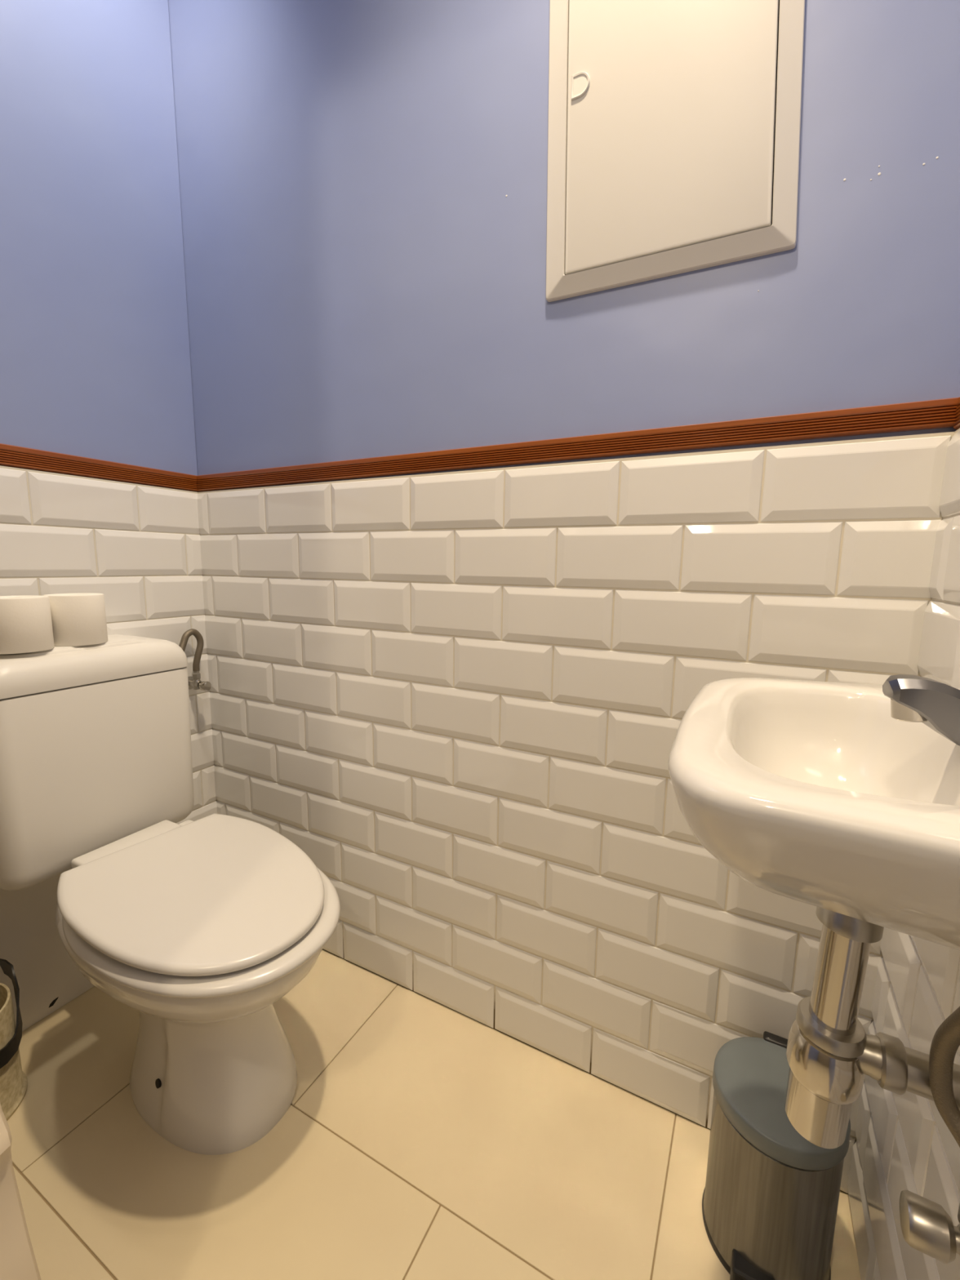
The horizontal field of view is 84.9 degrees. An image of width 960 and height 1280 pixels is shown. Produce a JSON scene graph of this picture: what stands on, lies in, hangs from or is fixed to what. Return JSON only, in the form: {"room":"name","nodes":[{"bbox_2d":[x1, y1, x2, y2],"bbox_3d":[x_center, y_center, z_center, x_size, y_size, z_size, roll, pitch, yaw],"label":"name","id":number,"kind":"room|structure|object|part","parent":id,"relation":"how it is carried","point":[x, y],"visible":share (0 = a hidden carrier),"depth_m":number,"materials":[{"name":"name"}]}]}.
{"room":"bathroom","nodes":[
{"label":"bathroom","id":0,"kind":"room"},
{"bbox_2d":[0,0,217,1031],"bbox_3d":[-1.385,-0.403,0.132,0.150,2.620,2.710,5,9,27],"label":"wall","id":1,"kind":"structure","parent":0,"point":[95,353],"depth_m":1.09,"materials":[{"name":"blue paint"}]},
{"bbox_3d":[-0.918,0.616,1.054,0.010,0.352,0.515,5,9,27],"label":"panel","id":2,"kind":"part","parent":1,"relation":"part of","materials":[{"name":"white tile"}]},
{"bbox_2d":[0,443,197,491],"bbox_3d":[-0.871,-0.347,1.001,0.013,0.039,0.700,5,9,27],"label":"trim","id":3,"kind":"structure","parent":1,"relation":"attached to","point":[11,455],"depth_m":1.10,"materials":[{"name":"brown wood"}]},
{"bbox_2d":[178,628,211,691],"bbox_3d":[-0.727,0.056,1.264,0.076,0.159,0.134,5,9,27],"label":"supply valve","id":4,"kind":"object","parent":1,"relation":"attached to","point":[194,682],"visible":0.75,"depth_m":1.30,"materials":[{"name":"silver metal"}]},
{"bbox_3d":[-0.684,0.115,1.303,0.023,0.025,0.025,2,8,11],"label":"valve knob","id":5,"kind":"part","parent":4,"relation":"part of","materials":[{"name":"silver metal"}]},
{"bbox_2d":[7,949,860,1279],"bbox_3d":[-0.676,0.979,0.009,1.733,0.060,2.820,5,9,27],"label":"floor","id":6,"kind":"structure","parent":0,"point":[418,1138],"depth_m":0.83,"materials":[{"name":"beige tile"}]},
{"bbox_2d":[0,958,27,1120],"bbox_3d":[-0.881,0.703,0.888,0.164,0.227,0.171,5,9,27],"label":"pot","id":7,"kind":"object","parent":6,"relation":"on","point":[13,1081],"visible":0.94,"depth_m":0.91,"materials":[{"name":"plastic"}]},
{"bbox_2d":[0,634,340,1155],"bbox_3d":[-0.554,0.416,0.944,0.723,0.788,0.372,5,9,27],"label":"toilet","id":8,"kind":"object","parent":6,"relation":"on","point":[198,927],"visible":1,"depth_m":0.88,"materials":[{"name":"white ceramic"}]},
{"bbox_2d":[0,595,54,653],"bbox_3d":[-0.810,-0.029,0.919,0.092,0.093,0.092,5,9,27],"label":"toilet roll","id":9,"kind":"object","parent":8,"relation":"on","point":[25,621],"visible":1,"depth_m":0.89,"materials":[{"name":"white paper"}]},
{"bbox_2d":[43,593,107,646],"bbox_3d":[-0.772,-0.041,1.004,0.092,0.093,0.092,5,9,27],"label":"toilet roll","id":10,"kind":"object","parent":8,"relation":"on","point":[77,619],"visible":0.97,"depth_m":0.97,"materials":[{"name":"white paper"}]},
{"bbox_3d":[-0.782,0.038,1.018,0.182,0.066,0.358,5,9,27],"label":"cistern lid","id":11,"kind":"part","parent":8,"relation":"part of","materials":[{"name":"white ceramic"}]},
{"bbox_3d":[-0.455,0.409,0.882,0.440,0.035,0.343,5,9,27],"label":"lid","id":12,"kind":"part","parent":8,"relation":"part of","materials":[{"name":"white plastic"}]},
{"bbox_3d":[-0.452,0.441,0.885,0.477,0.022,0.348,5,9,27],"label":"seat","id":13,"kind":"part","parent":8,"relation":"part of","materials":[{"name":"white plastic"}]},
{"bbox_2d":[702,1031,850,1279],"bbox_3d":[0.402,0.734,0.725,0.163,0.247,0.207,5,9,27],"label":"pedal bin","id":14,"kind":"object","parent":6,"relation":"on","point":[771,1194],"visible":0.83,"depth_m":0.68,"materials":[{"name":"grey metal"}]},
{"bbox_3d":[0.409,0.624,0.720,0.163,0.029,0.163,5,9,27],"label":"bin lid","id":15,"kind":"part","parent":14,"relation":"part of","materials":[{"name":"grey plastic"}]},
{"bbox_2d":[168,0,959,1193],"bbox_3d":[-0.032,-0.511,0.998,1.733,2.620,0.127,5,9,27],"label":"wall","id":16,"kind":"structure","parent":0,"point":[464,695],"depth_m":0.93,"materials":[{"name":"white tile"}]},
{"bbox_2d":[195,397,958,492],"bbox_3d":[-0.059,-0.333,0.977,1.474,0.039,0.013,5,9,27],"label":"trim","id":17,"kind":"structure","parent":16,"relation":"attached to","point":[937,413],"depth_m":0.82,"materials":[{"name":"brown wood"}]},
{"bbox_2d":[545,0,804,302],"bbox_3d":[0.261,-0.836,0.733,0.363,0.604,0.021,5,9,27],"label":"access panel","id":18,"kind":"object","parent":16,"relation":"attached to","point":[674,126],"visible":1,"depth_m":0.74,"materials":[{"name":"white plastic"}]},
{"bbox_2d":[847,427,959,1279],"bbox_3d":[0.018,-0.279,-0.595,0.147,2.620,2.710,5,9,27],"label":"wall","id":19,"kind":"structure","parent":0,"point":[904,1142],"depth_m":0.61,"materials":[{"name":"white tile"}]},
{"bbox_2d":[667,677,959,951],"bbox_3d":[0.292,0.128,0.428,0.245,0.128,0.415,5,9,27],"label":"washbasin","id":20,"kind":"object","parent":19,"relation":"attached to","point":[811,793],"visible":0.98,"depth_m":0.32,"materials":[{"name":"white ceramic"}]},
{"bbox_2d":[784,906,959,1148],"bbox_3d":[0.337,0.313,0.430,0.138,0.243,0.056,5,9,27],"label":"trap","id":21,"kind":"object","parent":20,"relation":"attached to","point":[830,1053],"visible":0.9,"depth_m":0.43,"materials":[{"name":"silver metal"}]},
{"bbox_2d":[856,1031,959,1110],"bbox_3d":[0.356,0.351,0.425,0.093,0.039,0.039,5,9,27],"label":"drain pipe","id":22,"kind":"object","parent":21,"relation":"attached to","point":[898,1068],"depth_m":0.42,"materials":[{"name":"silver metal"}]},
{"bbox_2d":[882,674,959,746],"bbox_3d":[0.352,0.047,0.379,0.102,0.063,0.042,4,9,22],"label":"tap","id":23,"kind":"object","parent":20,"relation":"on","point":[934,704],"visible":1,"depth_m":0.37,"materials":[{"name":"silver metal"}]},
{"bbox_2d":[899,1006,959,1263],"bbox_3d":[0.354,0.345,0.379,0.056,0.250,0.049,5,9,27],"label":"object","id":24,"kind":"object","parent":19,"relation":"attached to","point":[926,1227],"visible":1,"depth_m":0.39,"materials":[{"name":"silver metal"}]},
{"bbox_3d":[0.340,0.445,0.399,0.029,0.032,0.032,5,9,27],"label":"valve knob","id":25,"kind":"part","parent":24,"relation":"part of","materials":[{"name":"silver metal"}]},
{"bbox_2d":[953,396,959,429],"bbox_3d":[0.423,-0.233,0.331,0.013,0.039,0.700,5,9,27],"label":"trim","id":26,"kind":"structure","parent":19,"relation":"attached to","point":[957,420],"depth_m":0.63,"materials":[{"name":"brown wood"}]},
{"bbox_3d":[-0.407,-0.413,0.290,1.475,2.620,0.100,5,9,27],"label":"wall","id":27,"kind":"structure","parent":0,"visible":0},
{"bbox_2d":[0,1103,40,1279],"bbox_3d":[-0.464,-0.141,0.359,0.133,2.060,0.099,5,9,27],"label":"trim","id":28,"kind":"structure","parent":27,"relation":"attached to","point":[18,1261],"depth_m":0.47,"materials":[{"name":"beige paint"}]}
]}

